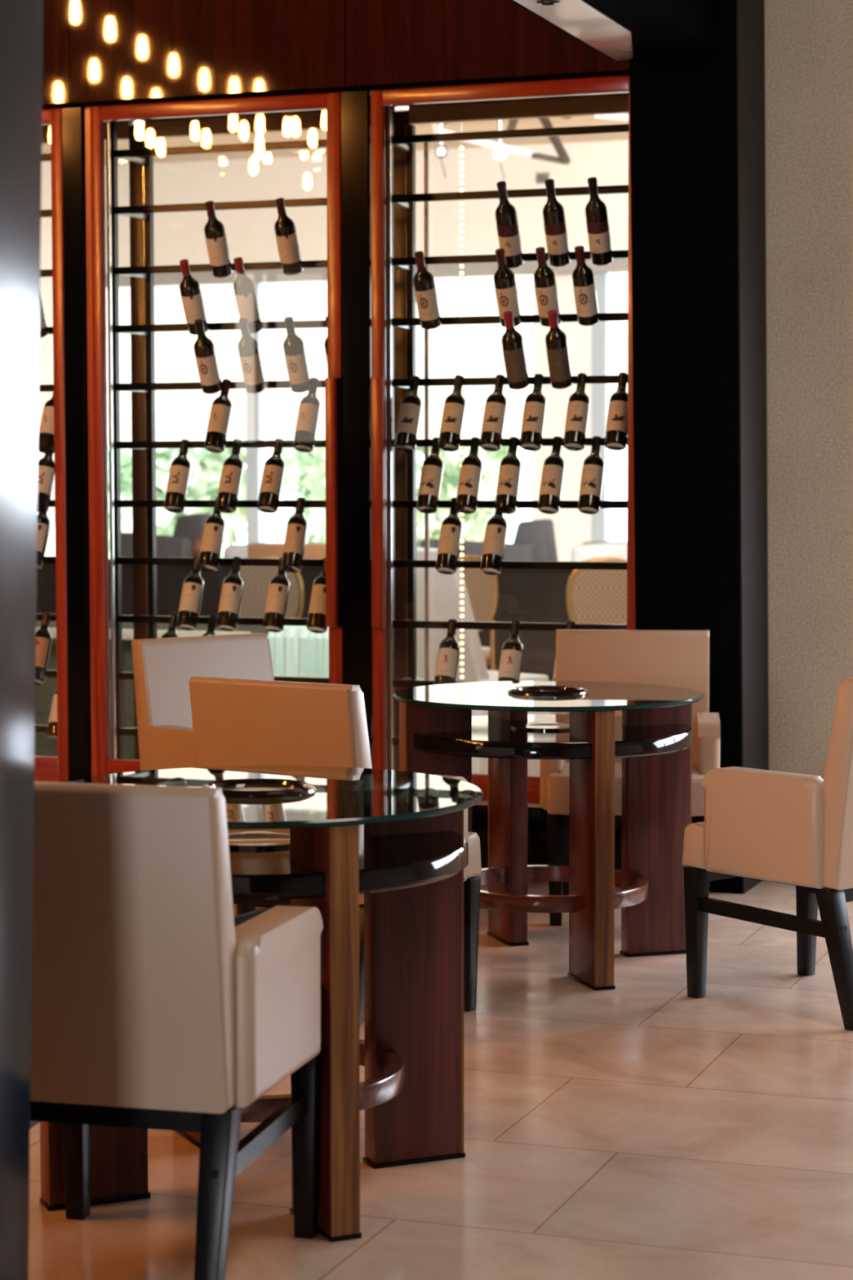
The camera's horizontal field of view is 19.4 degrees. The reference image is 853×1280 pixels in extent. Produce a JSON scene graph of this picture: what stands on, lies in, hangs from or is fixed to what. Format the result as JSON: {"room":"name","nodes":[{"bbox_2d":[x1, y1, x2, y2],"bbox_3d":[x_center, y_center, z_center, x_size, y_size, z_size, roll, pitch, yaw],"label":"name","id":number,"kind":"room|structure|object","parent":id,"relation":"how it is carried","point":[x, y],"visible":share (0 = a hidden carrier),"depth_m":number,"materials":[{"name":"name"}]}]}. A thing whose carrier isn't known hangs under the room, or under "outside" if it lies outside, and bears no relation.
{"room":"bar","nodes":[
{"label":"bar","id":0,"kind":"room"},
{"bbox_2d":[37,161,55,556],"bbox_3d":[-5.115,-1.814,17.290,0.200,4.150,12.000,1,4,20],"label":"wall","id":1,"kind":"structure","parent":0,"point":[46,343],"depth_m":21.91,"materials":[{"name":"white paint"}]},
{"bbox_2d":[154,286,186,324],"bbox_3d":[-2.316,-3.027,22.618,0.318,0.332,0.005,1,4,20],"label":"roller blind","id":2,"kind":"object","parent":1,"relation":"attached to","point":[168,305],"depth_m":22.62,"materials":[{"name":"fabric"}]},
{"bbox_2d":[155,389,221,440],"bbox_3d":[-2.158,-2.035,22.625,0.653,0.458,0.005,1,4,20],"label":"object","id":3,"kind":"structure","parent":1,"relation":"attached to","point":[181,415],"depth_m":22.64,"materials":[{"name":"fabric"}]},
{"bbox_2d":[200,284,239,323],"bbox_3d":[-1.855,-3.017,22.452,0.383,0.332,0.005,1,4,20],"label":"roller blind","id":4,"kind":"object","parent":1,"relation":"attached to","point":[220,301],"depth_m":22.45,"materials":[{"name":"fabric"}]},
{"bbox_2d":[205,329,244,382],"bbox_3d":[-1.812,-2.554,22.467,0.366,0.459,0.005,1,4,20],"label":"roller blind","id":5,"kind":"object","parent":1,"relation":"attached to","point":[225,342],"depth_m":22.46,"materials":[{"name":"fabric"}]},
{"bbox_2d":[263,328,288,381],"bbox_3d":[-1.340,-2.543,22.298,0.237,0.460,0.005,1,4,20],"label":"roller blind","id":6,"kind":"object","parent":1,"relation":"attached to","point":[275,369],"depth_m":22.30,"materials":[{"name":"fabric"}]},
{"bbox_2d":[263,388,308,439],"bbox_3d":[-1.253,-2.015,22.301,0.429,0.453,0.005,1,4,20],"label":"roller blind","id":7,"kind":"object","parent":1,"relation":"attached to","point":[281,406],"depth_m":22.31,"materials":[{"name":"fabric"}]},
{"bbox_2d":[294,328,327,380],"bbox_3d":[-1.024,-2.537,22.185,0.305,0.459,0.005,1,4,20],"label":"roller blind","id":8,"kind":"object","parent":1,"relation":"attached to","point":[313,339],"depth_m":22.17,"materials":[{"name":"fabric"}]},
{"bbox_2d":[434,277,498,317],"bbox_3d":[0.347,-2.970,21.664,0.583,0.332,0.005,1,4,20],"label":"roller blind","id":9,"kind":"object","parent":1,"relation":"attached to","point":[479,297],"depth_m":21.66,"materials":[{"name":"fabric"}]},
{"bbox_2d":[462,385,494,439],"bbox_3d":[0.450,-1.978,21.691,0.291,0.460,0.005,1,4,20],"label":"roller blind","id":10,"kind":"object","parent":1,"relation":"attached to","point":[475,397],"depth_m":21.70,"materials":[{"name":"fabric"}]},
{"bbox_2d":[502,384,530,438],"bbox_3d":[0.776,-1.972,21.575,0.251,0.455,0.005,1,4,20],"label":"roller blind","id":11,"kind":"object","parent":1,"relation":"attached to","point":[516,398],"depth_m":21.58,"materials":[{"name":"fabric"}]},
{"bbox_2d":[610,273,628,395],"bbox_3d":[2.696,-2.366,20.859,2.400,1.444,0.005,1,4,20],"label":"roller blind","id":12,"kind":"object","parent":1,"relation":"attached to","point":[619,282],"visible":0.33,"depth_m":21.22,"materials":[{"name":"fabric"}]},
{"bbox_2d":[154,331,199,382],"bbox_3d":[-2.257,-2.563,22.626,0.444,0.460,0.005,1,4,20],"label":"window","id":13,"kind":"structure","parent":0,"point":[175,356],"depth_m":22.63,"materials":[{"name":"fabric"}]},
{"bbox_2d":[262,282,327,321],"bbox_3d":[-1.168,-3.003,22.206,0.613,0.332,0.005,1,4,20],"label":"roller blind","id":14,"kind":"object","parent":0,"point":[308,301],"depth_m":22.20,"materials":[{"name":"fabric"}]},
{"bbox_2d":[41,109,628,165],"bbox_3d":[2.355,-3.758,14.597,16.000,0.050,12.180,1,4,20],"label":"ceiling","id":15,"kind":"structure","parent":0,"point":[587,120],"depth_m":20.49,"materials":[{"name":"white paint"}]},
{"bbox_2d":[41,0,629,127],"bbox_3d":[-0.697,-2.918,8.941,3.300,1.994,0.570,1,4,20],"label":"wall","id":16,"kind":"structure","parent":0,"point":[119,49],"depth_m":8.63,"materials":[{"name":"brown wood"}]},
{"bbox_2d":[514,0,632,61],"bbox_3d":[-0.982,-1.626,3.483,0.180,0.053,10.028,1,4,20],"label":"trim","id":17,"kind":"structure","parent":16,"relation":"attached to","point":[578,18],"depth_m":7.57,"materials":[{"name":"beige paint"}]},
{"bbox_2d":[104,139,628,273],"bbox_3d":[4.226,-3.610,19.832,16.000,0.921,0.300,1,4,20],"label":"wall","id":18,"kind":"structure","parent":0,"point":[251,236],"depth_m":21.48,"materials":[{"name":"white paint"}]},
{"bbox_2d":[244,283,266,543],"bbox_3d":[-1.533,-1.626,22.424,0.125,3.106,0.160,1,4,20],"label":"window frame","id":19,"kind":"structure","parent":18,"relation":"in","point":[255,519],"depth_m":22.36,"materials":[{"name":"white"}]},
{"bbox_2d":[106,257,628,288],"bbox_3d":[4.310,-3.564,20.071,16.000,1.044,0.200,1,4,20],"label":"trim","id":20,"kind":"structure","parent":18,"relation":"attached to","point":[617,265],"depth_m":21.86,"materials":[{"name":"grey metal"}]},
{"bbox_2d":[462,136,570,164],"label":"chandelier","id":21,"kind":"object","parent":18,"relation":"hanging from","point":[562,157],"depth_m":17.00,"materials":[{"name":"white metal"}]},
{"bbox_2d":[591,272,610,541],"bbox_3d":[1.490,-1.562,21.342,0.124,3.106,0.160,1,4,20],"label":"window","id":22,"kind":"structure","parent":18,"relation":"in","point":[601,331],"depth_m":21.24,"materials":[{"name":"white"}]},
{"bbox_2d":[28,880,852,1279],"bbox_3d":[0.905,0.790,9.334,17.000,0.050,34.000,1,4,20],"label":"floor","id":23,"kind":"structure","parent":0,"point":[643,1128],"depth_m":5.00,"materials":[{"name":"tile"}]},
{"bbox_2d":[0,0,43,1279],"bbox_3d":[-1.126,-1.206,3.468,1.154,4.690,0.587,1,4,20],"label":"pillar","id":24,"kind":"structure","parent":23,"relation":"on","point":[21,21],"depth_m":3.57,"materials":[{"name":"black paint"}]},
{"bbox_2d":[34,107,133,782],"bbox_3d":[-1.731,-0.600,9.473,1.128,2.715,0.550,1,4,20],"label":"wine cabinet","id":25,"kind":"object","parent":23,"relation":"on","point":[46,768],"visible":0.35,"depth_m":9.06,"materials":[{"name":"brown wood"}]},
{"bbox_2d":[62,106,91,779],"bbox_3d":[-1.257,-0.565,9.056,0.078,2.697,0.067,1,4,20],"label":"trim","id":26,"kind":"structure","parent":25,"relation":"attached to","point":[73,117],"depth_m":9.01,"materials":[{"name":"black"}]},
{"bbox_2d":[30,781,323,1279],"bbox_3d":[-0.499,0.652,4.298,0.552,0.875,0.584,1,4,15],"label":"armchair","id":27,"kind":"object","parent":23,"relation":"on","point":[151,1010],"visible":0.94,"depth_m":4.03,"materials":[{"name":"beige leather"}]},
{"bbox_2d":[120,513,248,558],"bbox_3d":[-1.665,-0.396,18.788,1.159,1.117,0.969,1,4,20],"label":"lounge sofa","id":28,"kind":"object","parent":23,"relation":"on","point":[188,527],"visible":0.24,"depth_m":18.45,"materials":[{"name":"grey fabric"}]},
{"bbox_2d":[172,513,211,557],"bbox_3d":[-1.767,-0.604,18.666,0.428,0.687,0.295,1,4,20],"label":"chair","id":29,"kind":"object","parent":28,"relation":"on","point":[191,526],"depth_m":18.53,"materials":[{"name":"grey fabric"}]},
{"bbox_2d":[131,632,274,915],"bbox_3d":[-0.531,0.438,7.637,0.552,0.875,0.584,-3,5,-41],"label":"armchair","id":30,"kind":"object","parent":23,"relation":"on","point":[163,668],"visible":0.19,"depth_m":7.67,"materials":[{"name":"beige leather"}]},
{"bbox_2d":[90,91,395,775],"bbox_3d":[-0.705,-0.577,9.097,1.058,2.715,0.566,1,4,20],"label":"wine cabinet","id":31,"kind":"object","parent":23,"relation":"on","point":[140,155],"visible":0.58,"depth_m":9.04,"materials":[{"name":"brown wood"}]},
{"bbox_2d":[84,106,97,776],"bbox_3d":[-1.202,-0.564,9.045,0.025,2.697,0.050,1,4,20],"label":"trim","id":32,"kind":"structure","parent":31,"relation":"attached to","point":[87,108],"depth_m":9.01,"materials":[{"name":"brown wood"}]},
{"bbox_2d":[164,439,191,512],"bbox_3d":[-0.899,-0.595,9.061,0.075,0.268,0.157,1,4,17],"label":"wine bottle","id":33,"kind":"object","parent":31,"relation":"in","point":[180,467],"visible":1,"depth_m":9.03,"materials":[{"name":"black glass"}]},
{"bbox_2d":[176,555,204,631],"bbox_3d":[-0.853,-0.169,9.072,0.076,0.268,0.157,1,4,18],"label":"wine bottle","id":34,"kind":"object","parent":31,"relation":"in","point":[193,584],"visible":0.88,"depth_m":9.04,"materials":[{"name":"black glass"}]},
{"bbox_2d":[179,258,208,334],"bbox_3d":[-0.840,-1.230,8.972,0.075,0.265,0.166,1,4,21],"label":"wine bottle","id":35,"kind":"object","parent":31,"relation":"attached to","point":[190,291],"visible":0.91,"depth_m":8.94,"materials":[{"name":"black glass"}]},
{"bbox_2d":[193,319,222,394],"bbox_3d":[-0.789,-1.016,8.968,0.076,0.265,0.166,1,4,18],"label":"wine bottle","id":36,"kind":"object","parent":31,"relation":"attached to","point":[204,349],"visible":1,"depth_m":8.94,"materials":[{"name":"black glass"}]},
{"bbox_2d":[197,497,225,571],"bbox_3d":[-0.772,-0.381,9.029,0.076,0.268,0.156,1,4,18],"label":"wine bottle","id":37,"kind":"object","parent":31,"relation":"in","point":[212,539],"visible":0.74,"depth_m":9.00,"materials":[{"name":"black glass"}]},
{"bbox_2d":[204,200,232,277],"bbox_3d":[-0.747,-1.429,8.926,0.077,0.265,0.166,1,4,16],"label":"wine bottle","id":38,"kind":"object","parent":31,"relation":"in","point":[215,233],"visible":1,"depth_m":8.90,"materials":[{"name":"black glass"}]},
{"bbox_2d":[204,378,232,453],"bbox_3d":[-0.744,-0.807,8.991,0.078,0.268,0.157,2,4,24],"label":"wine bottle","id":39,"kind":"object","parent":31,"relation":"in","point":[221,408],"visible":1,"depth_m":8.96,"materials":[{"name":"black glass"}]},
{"bbox_2d":[215,438,244,513],"bbox_3d":[-0.704,-0.591,8.991,0.076,0.268,0.157,1,4,21],"label":"wine bottle","id":40,"kind":"object","parent":31,"relation":"in","point":[232,472],"visible":1,"depth_m":8.96,"materials":[{"name":"black glass"}]},
{"bbox_2d":[216,556,243,631],"bbox_3d":[-0.706,-0.165,9.019,0.076,0.268,0.156,1,4,17],"label":"wine bottle","id":41,"kind":"object","parent":31,"relation":"in","point":[233,584],"visible":1,"depth_m":8.99,"materials":[{"name":"black glass"}]},
{"bbox_2d":[233,257,262,333],"bbox_3d":[-0.641,-1.225,8.901,0.075,0.265,0.166,1,4,22],"label":"wine bottle","id":42,"kind":"object","parent":31,"relation":"attached to","point":[246,301],"visible":0.94,"depth_m":8.87,"materials":[{"name":"red glass"}]},
{"bbox_2d":[237,317,266,393],"bbox_3d":[-0.627,-1.012,8.910,0.076,0.265,0.166,1,4,18],"label":"wine bottle","id":43,"kind":"object","parent":31,"relation":"attached to","point":[248,349],"visible":1,"depth_m":8.88,"materials":[{"name":"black glass"}]},
{"bbox_2d":[257,438,285,513],"bbox_3d":[-0.550,-0.587,8.936,0.079,0.268,0.156,2,4,25],"label":"wine bottle","id":44,"kind":"object","parent":31,"relation":"in","point":[273,472],"visible":1,"depth_m":8.91,"materials":[{"name":"black glass"}]},
{"bbox_2d":[262,556,290,632],"bbox_3d":[-0.534,-0.162,8.957,0.075,0.268,0.157,1,4,18],"label":"wine bottle","id":45,"kind":"object","parent":31,"relation":"in","point":[277,602],"visible":0.81,"depth_m":8.93,"materials":[{"name":"black glass"}]},
{"bbox_2d":[274,197,303,275],"bbox_3d":[-0.492,-1.424,8.835,0.075,0.265,0.166,1,4,20],"label":"wine bottle","id":46,"kind":"object","parent":31,"relation":"in","point":[285,229],"visible":1,"depth_m":8.81,"materials":[{"name":"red glass"}]},
{"bbox_2d":[280,497,307,573],"bbox_3d":[-0.468,-0.375,8.920,0.075,0.268,0.157,1,4,18],"label":"wine bottle","id":47,"kind":"object","parent":31,"relation":"in","point":[296,530],"visible":1,"depth_m":8.89,"materials":[{"name":"black glass"}]},
{"bbox_2d":[283,316,311,392],"bbox_3d":[-0.462,-1.009,8.851,0.076,0.265,0.166,1,4,18],"label":"wine bottle","id":48,"kind":"object","parent":31,"relation":"attached to","point":[295,353],"visible":1,"depth_m":8.82,"materials":[{"name":"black glass"}]},
{"bbox_2d":[293,377,320,452],"bbox_3d":[-0.422,-0.800,8.876,0.075,0.268,0.156,1,4,19],"label":"wine bottle","id":49,"kind":"object","parent":31,"relation":"attached to","point":[306,427],"visible":1,"depth_m":8.85,"materials":[{"name":"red glass"}]},
{"bbox_2d":[306,557,327,633],"bbox_3d":[-0.375,-0.158,8.901,0.075,0.268,0.156,1,4,19],"label":"wine bottle","id":50,"kind":"object","parent":31,"relation":"in","point":[316,622],"visible":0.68,"depth_m":8.86,"materials":[{"name":"black glass"}]},
{"bbox_2d":[42,70,629,108],"bbox_3d":[-0.776,-1.903,8.779,3.300,0.009,0.091,1,4,20],"label":"trim","id":51,"kind":"structure","parent":31,"relation":"attached to","point":[618,73],"depth_m":8.57,"materials":[{"name":"black wood"}]},
{"bbox_2d":[39,765,483,1242],"bbox_3d":[-0.327,0.666,4.853,0.874,0.775,0.874,1,4,20],"label":"round table","id":52,"kind":"object","parent":23,"relation":"on","point":[407,855],"visible":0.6,"depth_m":4.76,"materials":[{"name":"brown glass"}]},
{"bbox_2d":[227,814,468,899],"bbox_3d":[-0.327,0.413,4.836,0.816,0.046,0.816,1,4,20],"label":"shelf","id":53,"kind":"object","parent":52,"relation":"attached to","point":[264,865],"depth_m":4.60,"materials":[{"name":"black paint"}]},
{"bbox_2d":[238,555,304,617],"bbox_3d":[-0.793,0.042,13.009,0.420,0.983,0.526,0,4,8],"label":"banquet chair","id":54,"kind":"object","parent":23,"relation":"on","point":[256,580],"visible":0.12,"depth_m":12.77,"materials":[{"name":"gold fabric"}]},
{"bbox_2d":[35,558,573,680],"bbox_3d":[0.690,0.024,13.881,9.500,0.899,0.150,1,4,20],"label":"wall","id":55,"kind":"structure","parent":23,"relation":"on","point":[525,595],"depth_m":13.92,"materials":[{"name":"grey"}]},
{"bbox_2d":[189,675,481,1030],"bbox_3d":[-0.224,0.522,6.316,0.552,0.875,0.584,2,4,34],"label":"armchair","id":56,"kind":"object","parent":23,"relation":"on","point":[237,722],"visible":0.23,"depth_m":6.08,"materials":[{"name":"beige leather"}]},
{"bbox_2d":[458,555,498,671],"bbox_3d":[0.087,0.047,12.912,0.420,0.983,0.526,-2,4,-32],"label":"banquet chair","id":57,"kind":"object","parent":23,"relation":"on","point":[482,588],"visible":0.22,"depth_m":12.77,"materials":[{"name":"gold metal"}]},
{"bbox_2d":[416,547,548,775],"bbox_3d":[0.218,0.104,11.304,0.594,1.050,0.498,-3,5,-42],"label":"covered chair","id":58,"kind":"object","parent":23,"relation":"on","point":[445,592],"visible":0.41,"depth_m":11.08,"materials":[{"name":"white fabric"}]},
{"bbox_2d":[370,75,635,870],"bbox_3d":[0.314,-0.556,8.732,1.107,2.715,0.566,1,4,20],"label":"wine cabinet","id":59,"kind":"object","parent":23,"relation":"on","point":[393,138],"visible":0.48,"depth_m":8.67,"materials":[{"name":"brown wood"}]},
{"bbox_2d":[341,89,373,768],"bbox_3d":[-0.235,-0.543,8.690,0.100,2.697,0.067,1,4,20],"label":"trim","id":60,"kind":"structure","parent":59,"relation":"attached to","point":[356,203],"depth_m":8.64,"materials":[{"name":"black"}]},
{"bbox_2d":[394,375,422,452],"bbox_3d":[-0.059,-0.792,8.746,0.079,0.268,0.156,2,4,24],"label":"wine bottle","id":61,"kind":"object","parent":59,"relation":"on","point":[409,417],"visible":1,"depth_m":8.72,"materials":[{"name":"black glass"}]},
{"bbox_2d":[423,142,429,679],"bbox_3d":[0.001,-0.655,9.087,0.014,2.330,0.011,1,4,20],"label":"bar","id":62,"kind":"object","parent":59,"relation":"on","point":[425,144],"visible":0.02,"depth_m":9.07,"materials":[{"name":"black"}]},
{"bbox_2d":[413,250,441,329],"bbox_3d":[-0.001,-1.212,8.672,0.075,0.265,0.166,1,4,21],"label":"wine bottle","id":63,"kind":"object","parent":59,"relation":"on","point":[424,282],"visible":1,"depth_m":8.64,"materials":[{"name":"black glass"}]},
{"bbox_2d":[416,437,444,513],"bbox_3d":[0.017,-0.575,8.733,0.079,0.268,0.156,2,4,24],"label":"wine bottle","id":64,"kind":"object","parent":59,"relation":"on","point":[432,472],"visible":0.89,"depth_m":8.70,"materials":[{"name":"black glass"}]},
{"bbox_2d":[433,618,459,684],"bbox_3d":[0.073,0.063,8.754,0.075,0.268,0.156,1,4,19],"label":"wine bottle","id":65,"kind":"object","parent":59,"relation":"on","point":[447,659],"visible":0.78,"depth_m":8.73,"materials":[{"name":"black glass"}]},
{"bbox_2d":[435,497,462,574],"bbox_3d":[0.082,-0.363,8.723,0.075,0.268,0.157,1,4,20],"label":"wine bottle","id":66,"kind":"object","parent":59,"relation":"on","point":[451,533],"visible":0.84,"depth_m":8.69,"materials":[{"name":"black glass"}]},
{"bbox_2d":[438,374,466,451],"bbox_3d":[0.093,-0.789,8.691,0.080,0.268,0.156,2,4,26],"label":"wine bottle","id":67,"kind":"object","parent":59,"relation":"on","point":[454,409],"visible":1,"depth_m":8.66,"materials":[{"name":"black glass"}]},
{"bbox_2d":[455,436,482,514],"bbox_3d":[0.152,-0.572,8.684,0.080,0.268,0.156,2,4,25],"label":"wine bottle","id":68,"kind":"object","parent":59,"relation":"on","point":[471,468],"visible":0.99,"depth_m":8.65,"materials":[{"name":"black glass"}]},
{"bbox_2d":[479,374,507,451],"bbox_3d":[0.235,-0.786,8.640,0.079,0.268,0.156,2,4,25],"label":"wine bottle","id":69,"kind":"object","parent":59,"relation":"in","point":[495,406],"visible":1,"depth_m":8.61,"materials":[{"name":"black glass"}]},
{"bbox_2d":[480,510,507,574],"bbox_3d":[0.237,-0.360,8.667,0.076,0.268,0.157,1,4,22],"label":"wine bottle","id":70,"kind":"object","parent":59,"relation":"on","point":[496,528],"visible":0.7,"depth_m":8.63,"materials":[{"name":"black glass"}]},
{"bbox_2d":[493,248,521,327],"bbox_3d":[0.275,-1.206,8.573,0.075,0.265,0.166,1,4,21],"label":"wine bottle","id":71,"kind":"object","parent":59,"relation":"attached to","point":[504,280],"visible":0.96,"depth_m":8.54,"materials":[{"name":"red glass"}]},
{"bbox_2d":[494,436,521,514],"bbox_3d":[0.285,-0.569,8.637,0.075,0.268,0.157,1,4,18],"label":"wine bottle","id":72,"kind":"object","parent":59,"relation":"in","point":[510,467],"visible":1,"depth_m":8.61,"materials":[{"name":"black glass"}]},
{"bbox_2d":[494,181,524,268],"bbox_3d":[0.280,-1.418,8.552,0.075,0.288,0.178,1,4,20],"label":"wine bottle","id":73,"kind":"object","parent":59,"relation":"in","point":[506,216],"visible":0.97,"depth_m":8.52,"materials":[{"name":"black glass"}]},
{"bbox_2d":[497,620,523,681],"bbox_3d":[0.292,0.068,8.675,0.076,0.268,0.157,1,4,21],"label":"wine bottle","id":74,"kind":"object","parent":59,"relation":"on","point":[512,652],"visible":0.81,"depth_m":8.65,"materials":[{"name":"black glass"}]},
{"bbox_2d":[501,311,529,389],"bbox_3d":[0.302,-0.993,8.577,0.075,0.265,0.166,1,4,21],"label":"wine bottle","id":75,"kind":"object","parent":59,"relation":"in","point":[512,341],"visible":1,"depth_m":8.55,"materials":[{"name":"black glass"}]},
{"bbox_2d":[520,373,546,451],"bbox_3d":[0.369,-0.783,8.593,0.076,0.268,0.157,1,4,17],"label":"wine bottle","id":76,"kind":"object","parent":59,"relation":"in","point":[535,406],"visible":1,"depth_m":8.56,"materials":[{"name":"black glass"}]},
{"bbox_2d":[533,246,561,326],"bbox_3d":[0.409,-1.203,8.525,0.075,0.265,0.166,1,4,21],"label":"wine bottle","id":77,"kind":"object","parent":59,"relation":"attached to","point":[544,278],"visible":0.96,"depth_m":8.49,"materials":[{"name":"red glass"}]},
{"bbox_2d":[537,435,564,514],"bbox_3d":[0.433,-0.566,8.584,0.079,0.268,0.156,2,4,24],"label":"wine bottle","id":78,"kind":"object","parent":59,"relation":"on","point":[553,467],"visible":1,"depth_m":8.55,"materials":[{"name":"black glass"}]},
{"bbox_2d":[542,178,570,266],"bbox_3d":[0.440,-1.415,8.494,0.079,0.288,0.177,1,4,16],"label":"wine bottle","id":79,"kind":"object","parent":59,"relation":"in","point":[553,212],"visible":1,"depth_m":8.47,"materials":[{"name":"black glass"}]},
{"bbox_2d":[545,310,573,389],"bbox_3d":[0.449,-0.989,8.525,0.076,0.265,0.166,1,4,18],"label":"wine bottle","id":80,"kind":"object","parent":59,"relation":"in","point":[556,340],"visible":1,"depth_m":8.50,"materials":[{"name":"black glass"}]},
{"bbox_2d":[563,373,590,450],"bbox_3d":[0.516,-0.780,8.540,0.075,0.268,0.156,1,4,19],"label":"wine bottle","id":81,"kind":"object","parent":59,"relation":"in","point":[579,402],"visible":1,"depth_m":8.51,"materials":[{"name":"black glass"}]},
{"bbox_2d":[572,245,599,325],"bbox_3d":[0.537,-1.200,8.479,0.075,0.265,0.166,1,4,20],"label":"wine bottle","id":82,"kind":"object","parent":59,"relation":"in","point":[583,276],"visible":1,"depth_m":8.45,"materials":[{"name":"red glass"}]},
{"bbox_2d":[577,435,604,514],"bbox_3d":[0.566,-0.563,8.536,0.075,0.268,0.156,1,4,19],"label":"wine bottle","id":83,"kind":"object","parent":59,"relation":"on","point":[593,465],"visible":1,"depth_m":8.51,"materials":[{"name":"black glass"}]},
{"bbox_2d":[585,177,613,266],"bbox_3d":[0.580,-1.412,8.444,0.076,0.288,0.177,1,4,19],"label":"wine bottle","id":84,"kind":"object","parent":59,"relation":"attached to","point":[596,211],"visible":1,"depth_m":8.42,"materials":[{"name":"black glass"}]},
{"bbox_2d":[604,372,627,450],"bbox_3d":[0.653,-0.777,8.491,0.075,0.268,0.157,1,4,18],"label":"wine bottle","id":85,"kind":"object","parent":59,"relation":"on","point":[616,431],"visible":0.96,"depth_m":8.46,"materials":[{"name":"black glass"}]},
{"bbox_2d":[420,519,626,561],"bbox_3d":[0.712,-0.329,17.938,1.426,1.085,0.969,1,4,20],"label":"lounge sofa","id":86,"kind":"object","parent":23,"relation":"on","point":[534,540],"visible":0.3,"depth_m":17.60,"materials":[{"name":"grey fabric"}]},
{"bbox_2d":[512,519,558,561],"bbox_3d":[0.735,-0.534,17.772,0.428,0.655,0.295,1,4,20],"label":"cushion","id":87,"kind":"object","parent":86,"relation":"on","point":[540,533],"depth_m":17.63,"materials":[{"name":"grey fabric"}]},
{"bbox_2d":[392,680,703,990],"bbox_3d":[0.343,0.523,7.068,0.874,0.775,0.874,1,4,20],"label":"round table","id":88,"kind":"object","parent":23,"relation":"on","point":[439,734],"visible":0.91,"depth_m":6.95,"materials":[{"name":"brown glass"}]},
{"bbox_2d":[413,714,693,759],"bbox_3d":[0.342,0.270,7.052,0.816,0.046,0.816,1,4,20],"label":"shelf","id":89,"kind":"object","parent":88,"relation":"attached to","point":[507,736],"depth_m":6.81,"materials":[{"name":"black paint"}]},
{"bbox_2d":[566,556,626,624],"bbox_3d":[0.913,0.065,12.610,0.420,0.983,0.526,0,4,5],"label":"banquet chair","id":90,"kind":"object","parent":23,"relation":"on","point":[593,596],"visible":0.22,"depth_m":12.38,"materials":[{"name":"beige wicker"}]},
{"bbox_2d":[540,629,720,925],"bbox_3d":[0.642,0.422,7.861,0.552,0.875,0.584,0,4,6],"label":"armchair","id":91,"kind":"object","parent":23,"relation":"on","point":[673,658],"visible":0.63,"depth_m":8.04,"materials":[{"name":"beige leather"}]},
{"bbox_2d":[629,0,768,893],"bbox_3d":[0.910,-1.526,8.341,0.427,4.700,0.420,1,4,20],"label":"pillar","id":92,"kind":"structure","parent":23,"relation":"on","point":[697,120],"depth_m":8.19,"materials":[{"name":"black paint"}]},
{"bbox_2d":[682,676,852,1031],"bbox_3d":[1.048,0.507,6.519,0.552,0.875,0.584,-3,5,-41],"label":"armchair","id":93,"kind":"object","parent":23,"relation":"on","point":[796,829],"visible":1,"depth_m":6.29,"materials":[{"name":"beige leather"}]},
{"bbox_2d":[429,323,506,378],"bbox_3d":[0.360,-2.507,21.689,0.704,0.461,0.005,1,4,20],"label":"window","id":94,"kind":"structure","parent":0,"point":[482,352],"depth_m":21.68,"materials":[{"name":"glass"}]},
{"bbox_2d":[532,274,591,561],"bbox_3d":[1.186,-1.569,21.456,0.548,3.106,0.110,1,4,20],"label":"wall pier","id":95,"kind":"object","parent":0,"point":[572,527],"visible":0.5,"depth_m":21.40,"materials":[{"name":"white paint"}]},
{"bbox_2d":[582,0,716,57],"bbox_3d":[-0.912,-2.578,3.379,0.344,1.960,9.995,1,4,20],"label":"ceiling","id":96,"kind":"structure","parent":0,"point":[656,27],"depth_m":7.73,"materials":[{"name":"black paint"}]},
{"bbox_2d":[764,0,852,779],"bbox_3d":[4.381,-1.473,7.422,7.460,4.700,0.210,1,4,20],"label":"wall","id":97,"kind":"structure","parent":0,"point":[808,44],"depth_m":8.47,"materials":[{"name":"paint"}]},
{"label":"outside","id":98,"kind":"structure","parent":0,"visible":0},
{"bbox_3d":[10.810,-0.698,35.433,50.000,0.050,32.100,1,4,20],"label":"ground","id":99,"kind":"structure","parent":98,"visible":0},
{"bbox_2d":[107,448,272,558],"bbox_3d":[-2.853,-1.727,26.720,2.420,3.162,2.425,1,4,20],"label":"shrub","id":100,"kind":"object","parent":99,"relation":"on","point":[206,466],"visible":0.16,"depth_m":26.06,"materials":[{"name":"green plant"}]},
{"bbox_2d":[265,447,456,542],"bbox_3d":[-0.662,-1.832,28.787,2.461,3.101,2.454,1,4,20],"label":"shrub","id":101,"kind":"object","parent":99,"relation":"on","point":[293,474],"visible":0.02,"depth_m":28.42,"materials":[{"name":"green plant"}]},
{"bbox_2d":[294,445,532,547],"bbox_3d":[-0.124,-1.630,25.720,2.356,3.087,2.364,-2,4,-23],"label":"shrub","id":102,"kind":"object","parent":99,"relation":"on","point":[474,524],"visible":0.09,"depth_m":25.30,"materials":[{"name":"green plant"}]},
{"bbox_3d":[-0.371,0.269,11.675,0.424,0.695,0.800,1,4,20],"label":"dining table","id":103,"kind":"object","parent":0,"visible":0},
{"bbox_2d":[266,625,418,678],"bbox_3d":[-0.371,0.257,11.674,0.628,0.676,1.004,1,4,20],"label":"tablecloth","id":104,"kind":"object","parent":103,"relation":"on","point":[295,651],"visible":0.14,"depth_m":11.27,"materials":[{"name":"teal fabric"}]},
{"bbox_3d":[-1.379,0.251,12.355,1.478,0.647,0.800,1,4,20],"label":"dining table","id":105,"kind":"object","parent":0,"visible":0},
{"bbox_2d":[34,618,268,759],"bbox_3d":[-1.379,0.236,12.354,1.682,0.638,1.004,1,4,20],"label":"tablecloth","id":106,"kind":"object","parent":105,"relation":"on","point":[44,692],"visible":0.11,"depth_m":11.99,"materials":[{"name":"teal fabric"}]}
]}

